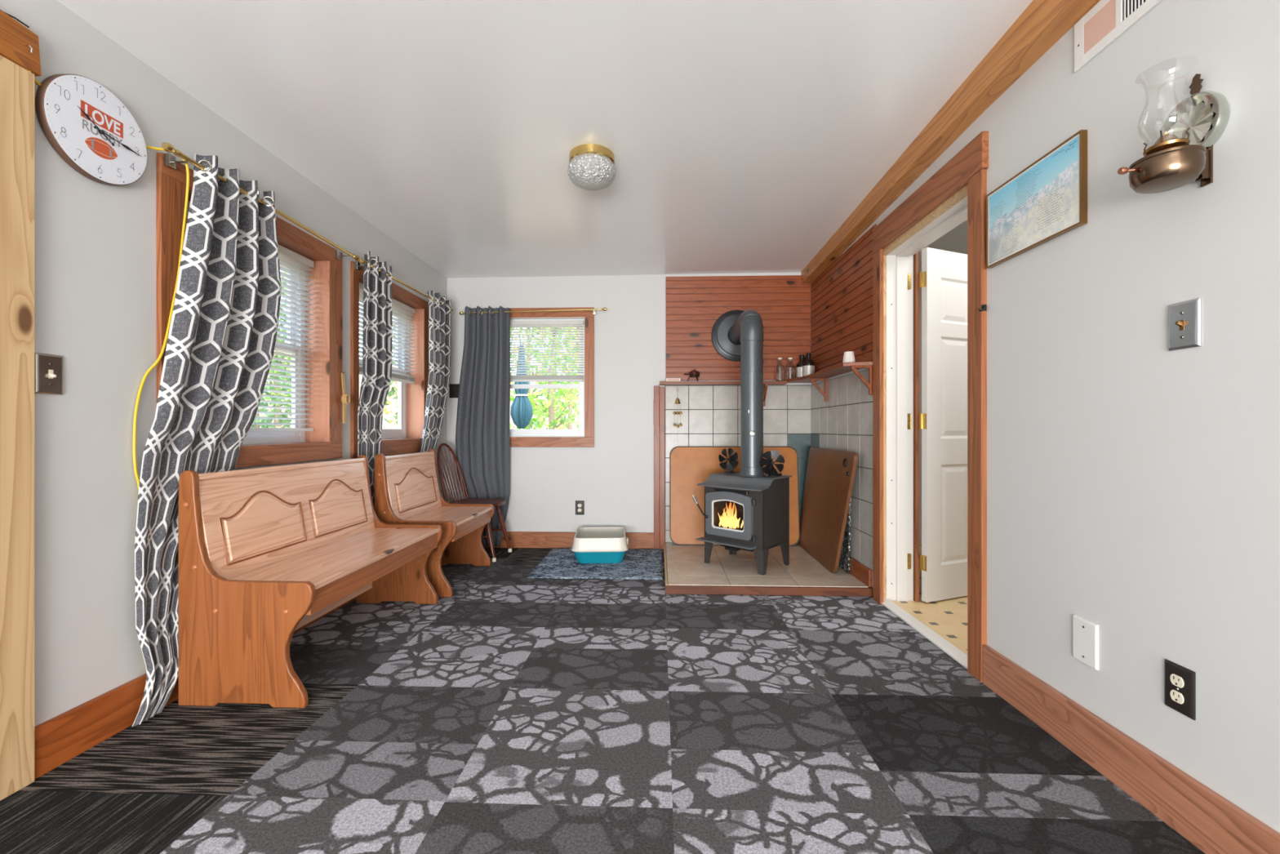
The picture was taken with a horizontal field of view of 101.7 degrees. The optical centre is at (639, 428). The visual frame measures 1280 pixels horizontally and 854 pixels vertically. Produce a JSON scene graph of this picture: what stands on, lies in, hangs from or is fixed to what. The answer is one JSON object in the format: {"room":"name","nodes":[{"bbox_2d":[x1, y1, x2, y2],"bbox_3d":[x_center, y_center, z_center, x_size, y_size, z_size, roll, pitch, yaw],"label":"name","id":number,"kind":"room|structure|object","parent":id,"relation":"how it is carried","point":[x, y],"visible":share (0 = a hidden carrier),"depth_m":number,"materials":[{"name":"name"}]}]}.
{"room":"living room","nodes":[
{"label":"living room","id":0,"kind":"room"},
{"bbox_2d":[0,0,447,726],"bbox_3d":[-1.916,-0.275,-0.932,0.170,2.550,10.995,0,0,2],"label":"wall","id":1,"kind":"structure","parent":0,"point":[95,242],"depth_m":1.68,"materials":[{"name":"paint"}]},
{"bbox_2d":[0,9,41,800],"bbox_3d":[-1.719,-0.062,1.377,0.052,2.125,0.224,0,0,2],"label":"door frame","id":2,"kind":"structure","parent":1,"relation":"attached to","point":[20,53],"depth_m":1.44,"materials":[{"name":"brown wood"}]},
{"bbox_2d":[3,11,29,27],"bbox_3d":[-1.726,-1.131,1.437,0.010,0.011,0.060,0,0,22],"label":"nail","id":3,"kind":"object","parent":2,"relation":"on","point":[22,23],"visible":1,"depth_m":1.44,"materials":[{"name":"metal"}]},
{"bbox_2d":[34,352,62,395],"bbox_3d":[-1.728,-0.160,1.532,0.022,0.118,0.072,0,0,2],"label":"light switch","id":4,"kind":"object","parent":1,"relation":"attached to","point":[48,368],"visible":0.99,"depth_m":1.53,"materials":[{"name":"brown metal"}]},
{"bbox_2d":[35,74,146,185],"bbox_3d":[-1.713,-0.936,1.648,0.035,0.305,0.305,0,0,2],"label":"wall clock","id":5,"kind":"object","parent":1,"relation":"attached to","point":[85,123],"visible":1,"depth_m":1.62,"materials":[{"name":"white plastic"}]},
{"bbox_2d":[84,137,117,159],"bbox_3d":[-1.705,-0.886,1.652,0.001,0.056,0.096,0,0,2],"label":"print","id":6,"kind":"object","parent":5,"relation":"attached to","point":[96,148],"depth_m":1.65,"materials":[{"name":"orange"}]},
{"bbox_2d":[27,70,189,491],"bbox_3d":[-1.710,-0.084,1.699,0.063,1.848,0.470,0,0,9],"label":"extension cord","id":7,"kind":"object","parent":1,"relation":"attached to","point":[36,82],"visible":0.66,"depth_m":1.85,"materials":[{"name":"yellow plastic"}]},
{"bbox_2d":[34,596,355,779],"bbox_3d":[-1.677,0.927,2.943,0.018,0.145,2.933,0,0,2],"label":"baseboard","id":8,"kind":"structure","parent":1,"relation":"attached to","point":[61,738],"depth_m":1.62,"materials":[{"name":"brown wood"}]},
{"bbox_2d":[155,152,342,467],"bbox_3d":[-1.778,-0.410,2.394,0.191,1.150,1.064,0,0,2],"label":"window","id":9,"kind":"structure","parent":1,"relation":"in","point":[325,442],"depth_m":2.71,"materials":[{"name":"brown wood"}]},
{"bbox_2d":[187,200,314,431],"bbox_3d":[-1.780,-0.440,2.388,0.040,0.910,0.814,0,0,2],"label":"window blind","id":10,"kind":"object","parent":9,"relation":"attached to","point":[286,255],"visible":0.36,"depth_m":2.65,"materials":[{"name":"white plastic"}]},
{"bbox_2d":[161,142,360,261],"bbox_3d":[-1.647,-0.958,2.371,0.098,0.059,1.161,0,0,2],"label":"curtain rod","id":11,"kind":"object","parent":9,"relation":"attached to","point":[170,162],"visible":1,"depth_m":2.03,"materials":[{"name":"gold metal"}]},
{"bbox_2d":[132,154,281,726],"bbox_3d":[-1.642,-0.018,2.028,0.120,2.020,0.597,0,0,2],"label":"curtain","id":12,"kind":"object","parent":11,"relation":"hanging from","point":[221,340],"visible":0.93,"depth_m":1.94,"materials":[{"name":"fabric"}]},
{"bbox_2d":[341,372,350,422],"bbox_3d":[-1.649,-0.172,2.914,0.039,0.285,0.046,0,0,2],"label":"ornament","id":13,"kind":"object","parent":9,"relation":"hanging from","point":[344,397],"visible":1,"depth_m":2.91,"materials":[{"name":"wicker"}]},
{"bbox_2d":[350,261,428,458],"bbox_3d":[-1.736,-0.399,3.541,0.191,1.146,1.022,0,0,2],"label":"window","id":14,"kind":"structure","parent":1,"relation":"in","point":[411,397],"depth_m":3.85,"materials":[{"name":"brown wood"}]},
{"bbox_2d":[359,282,415,383],"bbox_3d":[-1.720,-0.615,3.512,0.040,0.560,0.814,0,0,2],"label":"window blind","id":15,"kind":"object","parent":14,"relation":"attached to","point":[402,308],"visible":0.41,"depth_m":3.72,"materials":[{"name":"white plastic"}]},
{"bbox_2d":[354,257,453,311],"bbox_3d":[-1.609,-0.958,3.615,0.116,0.060,1.331,0,0,2],"label":"curtain rod","id":16,"kind":"object","parent":14,"relation":"attached to","point":[357,264],"visible":0.67,"depth_m":3.33,"materials":[{"name":"gold metal"}]},
{"bbox_2d":[357,251,392,506],"bbox_3d":[-1.603,-0.238,3.154,0.105,1.575,0.306,0,0,2],"label":"curtain","id":17,"kind":"object","parent":16,"relation":"hanging from","point":[377,335],"visible":0.83,"depth_m":3.17,"materials":[{"name":"fabric"}]},
{"bbox_2d":[419,288,451,452],"bbox_3d":[-1.562,-0.418,3.986,0.090,1.236,0.413,0,0,6],"label":"curtain","id":18,"kind":"object","parent":16,"relation":"hanging from","point":[439,316],"visible":0.95,"depth_m":3.96,"materials":[{"name":"fabric"}]},
{"bbox_2d":[57,0,1033,278],"bbox_3d":[-0.290,-1.396,-1.067,3.500,0.249,11.045,0,0,2],"label":"ceiling","id":19,"kind":"structure","parent":0,"point":[742,135],"depth_m":2.12,"materials":[{"name":"paint"}]},
{"bbox_2d":[567,143,616,191],"bbox_3d":[-0.232,-1.239,2.510,0.234,0.156,0.234,0,0,2],"label":"ceiling light","id":20,"kind":"object","parent":19,"relation":"attached to","point":[591,166],"visible":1,"depth_m":2.43,"materials":[{"name":"glass"}]},
{"bbox_2d":[0,547,1205,853],"bbox_3d":[-0.269,1.000,-1.118,3.145,0.001,10.945,0,0,2],"label":"floor","id":21,"kind":"structure","parent":0,"point":[509,713],"depth_m":1.61,"materials":[{"name":"carpet"}]},
{"bbox_2d":[178,454,442,707],"bbox_3d":[-1.398,0.575,2.434,0.496,0.850,1.142,0,0,2],"label":"bench","id":22,"kind":"object","parent":21,"relation":"on","point":[265,553],"visible":1,"depth_m":2.01,"materials":[{"name":"brown wood"}]},
{"bbox_2d":[373,448,494,596],"bbox_3d":[-1.324,0.575,3.459,0.496,0.850,0.740,0,0,2],"label":"bench","id":23,"kind":"object","parent":21,"relation":"on","point":[406,490],"visible":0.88,"depth_m":3.36,"materials":[{"name":"brown wood"}]},
{"bbox_2d":[436,443,511,561],"bbox_3d":[-1.315,0.556,4.105,0.516,0.883,0.357,0,0,8],"label":"wooden chair","id":24,"kind":"object","parent":21,"relation":"on","point":[495,502],"visible":0.77,"depth_m":4.11,"materials":[{"name":"brown wood"}]},
{"bbox_2d":[526,547,662,579],"bbox_3d":[-0.287,0.996,3.896,0.907,0.008,0.862,0,0,2],"label":"rug","id":25,"kind":"object","parent":21,"relation":"on","point":[559,562],"visible":0.81,"depth_m":3.72,"materials":[{"name":"blue fabric"}]},
{"bbox_2d":[571,526,628,563],"bbox_3d":[-0.303,0.895,4.024,0.424,0.189,0.470,0,0,-3],"label":"box","id":26,"kind":"object","parent":25,"relation":"on","point":[590,544],"visible":1,"depth_m":3.82,"materials":[{"name":"teal plastic"}]},
{"bbox_2d":[663,542,872,595],"bbox_3d":[0.794,0.972,3.709,1.237,0.056,1.183,0,0,2],"label":"hearth","id":27,"kind":"object","parent":21,"relation":"on","point":[686,571],"visible":0.76,"depth_m":3.36,"materials":[{"name":"tile"}]},
{"bbox_2d":[669,446,799,546],"bbox_3d":[0.766,0.544,4.251,1.045,0.798,0.093,0,0,2],"label":"board","id":28,"kind":"object","parent":27,"relation":"on","point":[689,466],"visible":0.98,"depth_m":4.25,"materials":[{"name":"wood"}]},
{"bbox_2d":[692,470,791,575],"bbox_3d":[0.705,0.620,3.630,0.532,0.650,0.460,0,0,43],"label":"wood stove","id":29,"kind":"object","parent":27,"relation":"on","point":[748,511],"visible":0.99,"depth_m":3.52,"materials":[{"name":"paint"}]},
{"bbox_2d":[718,448,738,472],"bbox_3d":[0.673,0.235,3.870,0.170,0.183,0.084,0,0,42],"label":"fan","id":30,"kind":"object","parent":29,"relation":"on","point":[730,468],"visible":1,"depth_m":3.85,"materials":[{"name":"black metal"}]},
{"bbox_2d":[711,309,763,471],"bbox_3d":[0.786,-0.328,3.907,0.424,1.301,0.786,0,0,2],"label":"stovepipe","id":31,"kind":"object","parent":29,"relation":"on","point":[744,328],"visible":1,"depth_m":3.57,"materials":[{"name":"metal"}]},
{"bbox_2d":[760,449,784,477],"bbox_3d":[0.881,0.235,3.515,0.168,0.182,0.084,0,0,-6],"label":"fan","id":32,"kind":"object","parent":29,"relation":"on","point":[769,468],"visible":1,"depth_m":3.48,"materials":[{"name":"black metal"}]},
{"bbox_2d":[797,447,857,573],"bbox_3d":[1.312,0.545,3.727,0.098,0.798,1.046,0,0,2],"label":"leaning board","id":33,"kind":"object","parent":27,"relation":"on","point":[830,473],"visible":0.97,"depth_m":3.62,"materials":[{"name":"brown wood"}]},
{"bbox_2d":[838,496,851,573],"bbox_3d":[1.369,0.644,3.601,0.020,0.600,0.420,0,0,1],"label":"stone slab","id":34,"kind":"object","parent":27,"relation":"on","point":[845,556],"visible":0.25,"depth_m":3.42,"materials":[{"name":"black stone"}]},
{"bbox_2d":[447,272,811,543],"bbox_3d":[0.068,-0.275,4.421,3.395,2.550,0.150,0,0,2],"label":"wall","id":35,"kind":"structure","parent":0,"point":[614,477],"depth_m":4.36,"materials":[{"name":"paint"}]},
{"bbox_2d":[448,383,459,397],"bbox_3d":[-1.562,-0.318,4.396,0.100,0.118,0.022,0,0,2],"label":"light switch","id":36,"kind":"object","parent":35,"relation":"attached to","point":[453,388],"visible":0.88,"depth_m":4.40,"materials":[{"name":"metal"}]},
{"bbox_2d":[459,307,606,315],"bbox_3d":[-0.884,-0.961,4.334,1.226,0.066,0.096,0,0,2],"label":"curtain rod","id":37,"kind":"object","parent":35,"relation":"attached to","point":[594,310],"visible":0.88,"depth_m":4.29,"materials":[{"name":"gold metal"}]},
{"bbox_2d":[455,306,510,546],"bbox_3d":[-1.299,-0.013,4.320,0.462,1.987,0.089,0,0,1],"label":"curtain","id":38,"kind":"object","parent":37,"relation":"hanging from","point":[482,430],"visible":0.93,"depth_m":4.33,"materials":[{"name":"grey fabric"}]},
{"bbox_2d":[497,306,594,447],"bbox_3d":[-0.828,-0.427,4.419,0.895,1.165,0.120,0,0,2],"label":"window","id":39,"kind":"structure","parent":35,"relation":"in","point":[584,437],"depth_m":4.36,"materials":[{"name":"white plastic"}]},
{"bbox_2d":[510,320,583,382],"bbox_3d":[-0.829,-0.650,4.387,0.715,0.510,0.040,0,0,2],"label":"window blind","id":40,"kind":"object","parent":39,"relation":"attached to","point":[561,323],"visible":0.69,"depth_m":4.38,"materials":[{"name":"white plastic"}]},
{"bbox_2d":[481,531,653,548],"bbox_3d":[-0.707,0.932,4.365,1.812,0.135,0.018,0,0,2],"label":"baseboard","id":41,"kind":"structure","parent":35,"relation":"attached to","point":[517,539],"depth_m":4.36,"materials":[{"name":"brown wood"}]},
{"bbox_2d":[575,500,584,515],"bbox_3d":[-0.504,0.662,4.362,0.074,0.118,0.010,0,0,2],"label":"power outlet","id":42,"kind":"object","parent":35,"relation":"attached to","point":[580,504],"visible":1,"depth_m":4.36,"materials":[{"name":"black plastic"}]},
{"bbox_2d":[653,385,664,549],"bbox_3d":[0.159,0.323,4.325,0.093,1.355,0.034,0,0,2],"label":"trim","id":43,"kind":"structure","parent":35,"relation":"attached to","point":[659,392],"depth_m":4.32,"materials":[{"name":"wood"}]},
{"bbox_2d":[664,384,811,542],"bbox_3d":[0.809,0.292,4.313,1.205,1.305,0.008,0,0,2],"label":"wall tiles","id":44,"kind":"structure","parent":35,"relation":"attached to","point":[710,416],"depth_m":4.31,"materials":[{"name":"tile"}]},
{"bbox_2d":[666,275,810,380],"bbox_3d":[0.809,-0.831,4.310,1.191,0.862,0.016,0,0,2],"label":"panelling","id":45,"kind":"object","parent":35,"relation":"attached to","point":[694,304],"visible":0.82,"depth_m":4.31,"materials":[{"name":"brown wood"}]},
{"bbox_2d":[659,361,872,406],"bbox_3d":[0.770,-0.289,3.699,1.262,0.213,1.220,0,0,2],"label":"corner shelf","id":46,"kind":"object","parent":35,"relation":"attached to","point":[844,367],"visible":0.92,"depth_m":3.87,"materials":[{"name":"brown wood"}]},
{"bbox_2d":[666,377,680,381],"bbox_3d":[0.271,-0.395,4.247,0.116,0.026,0.061,0,0,2],"label":"paper packet","id":47,"kind":"object","parent":46,"relation":"on","point":[667,379],"visible":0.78,"depth_m":4.22,"materials":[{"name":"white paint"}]},
{"bbox_2d":[672,388,682,427],"bbox_3d":[0.304,-0.049,4.214,0.068,0.618,0.052,0,0,32],"label":"wind chime","id":48,"kind":"object","parent":46,"relation":"hanging from","point":[677,401],"visible":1,"depth_m":4.21,"materials":[{"name":"brown metal"}]},
{"bbox_2d":[684,368,699,381],"bbox_3d":[0.423,-0.435,4.249,0.130,0.102,0.100,0,0,2],"label":"copper pot","id":49,"kind":"object","parent":46,"relation":"on","point":[694,373],"visible":0.98,"depth_m":4.22,"materials":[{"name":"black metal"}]},
{"bbox_2d":[688,372,699,376],"bbox_3d":[0.444,-0.439,4.248,0.088,0.024,0.088,0,0,2],"label":"figurine","id":50,"kind":"object","parent":49,"relation":"on","point":[691,374],"depth_m":4.21,"materials":[{"name":"brown metal"}]},
{"bbox_2d":[775,357,784,381],"bbox_3d":[1.133,-0.479,4.223,0.074,0.190,0.074,0,0,2],"label":"glass bottle","id":51,"kind":"object","parent":46,"relation":"on","point":[780,367],"visible":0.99,"depth_m":4.20,"materials":[{"name":"clear glass"}]},
{"bbox_2d":[785,357,795,379],"bbox_3d":[1.216,-0.479,4.220,0.074,0.190,0.074,0,0,2],"label":"glass bottle","id":52,"kind":"object","parent":46,"relation":"on","point":[790,367],"visible":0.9,"depth_m":4.19,"materials":[{"name":"clear glass"}]},
{"bbox_2d":[795,355,805,377],"bbox_3d":[1.310,-0.496,4.216,0.093,0.196,0.092,0,0,-27],"label":"bottle","id":53,"kind":"object","parent":46,"relation":"on","point":[799,366],"visible":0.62,"depth_m":4.19,"materials":[{"name":"black glass"}]},
{"bbox_2d":[802,353,814,376],"bbox_3d":[1.333,-0.496,4.118,0.092,0.196,0.093,0,0,-34],"label":"bottle","id":54,"kind":"object","parent":46,"relation":"on","point":[808,366],"visible":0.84,"depth_m":4.08,"materials":[{"name":"black glass"}]},
{"bbox_2d":[842,351,855,362],"bbox_3d":[1.289,-0.435,3.216,0.077,0.074,0.073,0,0,2],"label":"glass","id":55,"kind":"object","parent":46,"relation":"on","point":[848,357],"visible":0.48,"depth_m":3.19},
{"bbox_2d":[919,266,921,543],"bbox_3d":[2.603,-0.200,2.705,2.000,2.400,3.800,0,0,2],"label":"wall","id":56,"kind":"structure","parent":0,"point":[920,268],"depth_m":4.51,"materials":[{"name":"paint"}]},
{"bbox_2d":[891,543,967,654],"bbox_3d":[2.470,1.014,2.710,2.065,0.032,3.600,0,0,2],"label":"floor","id":57,"kind":"structure","parent":0,"point":[948,618],"depth_m":2.79,"materials":[{"name":"tile"}]},
{"bbox_2d":[919,219,967,266],"bbox_3d":[2.578,-1.450,2.706,2.050,0.100,3.800,0,0,2],"label":"ceiling","id":58,"kind":"structure","parent":0,"point":[955,240],"depth_m":3.91,"materials":[{"name":"paint"}]},
{"bbox_2d":[811,0,1279,833],"bbox_3d":[1.375,-0.275,-1.053,0.150,2.550,10.995,0,0,1],"label":"wall","id":59,"kind":"structure","parent":0,"point":[1133,482],"depth_m":1.38,"materials":[{"name":"paint"}]},
{"bbox_2d":[810,368,872,586],"bbox_3d":[1.396,0.292,3.671,0.008,1.305,1.231,0,0,1],"label":"wall tiles","id":60,"kind":"structure","parent":59,"relation":"attached to","point":[844,422],"depth_m":3.36,"materials":[{"name":"tile"}]},
{"bbox_2d":[810,223,876,372],"bbox_3d":[1.393,-0.800,3.669,0.012,0.800,1.227,0,0,1],"label":"panelling","id":61,"kind":"object","parent":59,"relation":"attached to","point":[842,295],"visible":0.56,"depth_m":3.54,"materials":[{"name":"brown wood"}]},
{"bbox_2d":[849,556,871,586],"bbox_3d":[1.379,0.892,3.476,0.018,0.104,0.750,0,0,1],"label":"baseboard","id":62,"kind":"structure","parent":59,"relation":"attached to","point":[863,573],"depth_m":3.22,"materials":[{"name":"brown wood"}]},
{"bbox_2d":[872,131,988,682],"bbox_3d":[1.614,-0.083,2.812,0.692,2.165,1.577,0,0,35],"label":"door","id":63,"kind":"structure","parent":59,"relation":"in","point":[952,421],"depth_m":3.00,"materials":[{"name":"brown wood"}]},
{"bbox_2d":[977,304,986,311],"bbox_3d":[1.344,-0.472,2.043,0.035,0.030,0.018,0,0,2],"label":"coat hook","id":64,"kind":"object","parent":63,"relation":"attached to","point":[984,307],"visible":1,"depth_m":2.05,"materials":[{"name":"black metal"}]},
{"bbox_2d":[800,0,1100,284],"bbox_3d":[1.256,-1.319,-1.128,0.085,0.262,10.843,0,0,1],"label":"beam","id":65,"kind":"structure","parent":59,"relation":"attached to","point":[1042,24],"depth_m":2.08,"materials":[{"name":"brown wood"}]},
{"bbox_2d":[986,129,1087,268],"bbox_3d":[1.349,-0.763,1.801,0.020,0.283,0.446,0,0,1],"label":"framed poster","id":66,"kind":"object","parent":59,"relation":"attached to","point":[1046,200],"visible":1,"depth_m":1.75,"materials":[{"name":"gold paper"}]},
{"bbox_2d":[1073,614,1098,670],"bbox_3d":[1.351,0.647,1.583,0.011,0.134,0.086,0,0,2],"label":"blank cover plate","id":67,"kind":"object","parent":59,"relation":"attached to","point":[1086,633],"visible":1,"depth_m":1.57,"materials":[{"name":"white paint"}]},
{"bbox_2d":[1074,0,1162,72],"bbox_3d":[1.349,-1.179,1.441,0.008,0.147,0.360,0,0,1],"label":"air vent","id":68,"kind":"object","parent":59,"relation":"in","point":[1108,20],"visible":1,"depth_m":1.51,"materials":[{"name":"white metal"}]},
{"bbox_2d":[982,644,1279,853],"bbox_3d":[1.265,0.925,-2.249,0.020,0.150,8.598,0,0,1],"label":"baseboard","id":69,"kind":"structure","parent":59,"relation":"attached to","point":[1213,824],"depth_m":1.40,"materials":[{"name":"brown wood"}]},
{"bbox_2d":[1117,73,1229,193],"bbox_3d":[1.254,-0.716,1.254,0.190,0.275,0.157,0,0,2],"label":"oil lamp","id":70,"kind":"object","parent":59,"relation":"attached to","point":[1182,154],"visible":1,"depth_m":1.22,"materials":[{"name":"metal"}]},
{"bbox_2d":[1164,658,1195,719],"bbox_3d":[1.345,0.650,1.303,0.010,0.118,0.074,0,0,2],"label":"power outlet","id":71,"kind":"object","parent":59,"relation":"attached to","point":[1180,682],"visible":1,"depth_m":1.29,"materials":[{"name":"black plastic"}]},
{"bbox_2d":[1169,689,1184,703],"bbox_3d":[1.342,0.670,1.303,0.004,0.027,0.033,0,0,1],"label":"socket","id":72,"kind":"object","parent":71,"relation":"attached to","point":[1176,696],"depth_m":1.30,"materials":[{"name":"beige plastic"}]},
{"bbox_2d":[1169,673,1184,688],"bbox_3d":[1.342,0.630,1.303,0.004,0.027,0.033,0,0,1],"label":"socket","id":73,"kind":"object","parent":71,"relation":"attached to","point":[1176,680],"depth_m":1.30,"materials":[{"name":"beige plastic"}]},
{"bbox_2d":[1168,297,1201,351],"bbox_3d":[1.339,-0.256,1.291,0.022,0.118,0.078,0,0,2],"label":"light switch","id":74,"kind":"object","parent":59,"relation":"attached to","point":[1184,317],"visible":1,"depth_m":1.28,"materials":[{"name":"silver metal"}]},
{"label":"outside","id":75,"kind":"structure","parent":0,"visible":0},
{"bbox_2d":[258,353,578,444],"bbox_3d":[0.467,-2.590,12.491,60.000,8.280,65.000,0,0,2],"label":"ground","id":76,"kind":"structure","parent":75,"point":[393,408],"depth_m":21.84,"materials":[{"name":"green plant"}]},
{"bbox_2d":[245,415,263,444],"bbox_3d":[-8.854,-1.073,10.087,2.682,5.053,2.617,0,0,27],"label":"tree","id":77,"kind":"object","parent":76,"relation":"on","point":[257,420],"visible":0.02,"depth_m":10.58,"materials":[{"name":"green plant"}]},
{"bbox_2d":[250,271,291,427],"bbox_3d":[-9.983,-1.859,13.567,2.726,5.217,2.672,0,0,2],"label":"tree","id":78,"kind":"object","parent":76,"relation":"on","point":[283,415],"visible":0.07,"depth_m":13.72,"materials":[{"name":"green plant"}]},
{"bbox_2d":[259,271,291,426],"bbox_3d":[-11.852,-3.187,17.076,2.649,6.311,2.737,0,0,2],"label":"tree","id":79,"kind":"object","parent":76,"relation":"on","point":[274,366],"visible":0.02,"depth_m":16.95,"materials":[{"name":"green plant"}]},
{"bbox_2d":[382,320,397,429],"bbox_3d":[-5.087,-2.385,11.578,1.677,7.207,1.653,0,0,29],"label":"tree","id":80,"kind":"object","parent":76,"relation":"on","point":[391,393],"visible":0.03,"depth_m":11.28,"materials":[{"name":"green plant"}]},
{"bbox_2d":[509,328,519,429],"bbox_3d":[-3.419,-2.667,11.349,1.718,7.833,1.613,0,0,21],"label":"tree","id":81,"kind":"object","parent":76,"relation":"on","point":[511,396],"visible":0.02,"depth_m":11.41,"materials":[{"name":"green plant"}]},
{"bbox_2d":[510,328,526,408],"bbox_3d":[-4.293,-4.244,16.572,1.639,9.330,1.694,0,0,2],"label":"tree","id":82,"kind":"object","parent":76,"relation":"on","point":[513,392],"visible":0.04,"depth_m":16.70,"materials":[{"name":"green plant"}]},
{"bbox_2d":[510,337,533,429],"bbox_3d":[-1.856,0.080,8.175,0.560,3.000,0.560,0,0,2],"label":"patio umbrella","id":83,"kind":"object","parent":76,"relation":"on","point":[521,410],"visible":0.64,"depth_m":8.10,"materials":[{"name":"blue fabric"}]},
{"bbox_2d":[510,328,552,429],"bbox_3d":[-3.376,-3.525,15.392,1.708,8.240,1.745,0,0,2],"label":"tree","id":84,"kind":"object","parent":76,"relation":"on","point":[529,391],"visible":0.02,"depth_m":15.33,"materials":[{"name":"green plant"}]},
{"bbox_2d":[517,327,578,429],"bbox_3d":[-1.558,-0.668,8.961,1.226,4.560,1.314,0,0,2],"label":"tree","id":85,"kind":"object","parent":76,"relation":"on","point":[550,404],"visible":0.23,"depth_m":8.89,"materials":[{"name":"green plant"}]},
{"bbox_2d":[526,328,578,429],"bbox_3d":[-2.163,-3.137,13.154,1.609,8.178,1.694,0,0,2],"label":"tree","id":86,"kind":"object","parent":76,"relation":"on","point":[535,424],"visible":0.03,"depth_m":12.99,"materials":[{"name":"green plant"}]},
{"bbox_2d":[533,327,578,429],"bbox_3d":[-1.483,-2.351,11.063,1.718,7.276,1.617,0,0,2],"label":"tree","id":87,"kind":"object","parent":76,"relation":"on","point":[571,405],"visible":0.05,"depth_m":10.98,"materials":[{"name":"green plant"}]},
{"bbox_2d":[561,327,578,404],"bbox_3d":[-2.060,-4.486,17.801,1.711,9.363,1.626,0,0,2],"label":"tree","id":88,"kind":"object","parent":76,"relation":"on","point":[576,327],"visible":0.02,"depth_m":17.74,"materials":[{"name":"green plant"}]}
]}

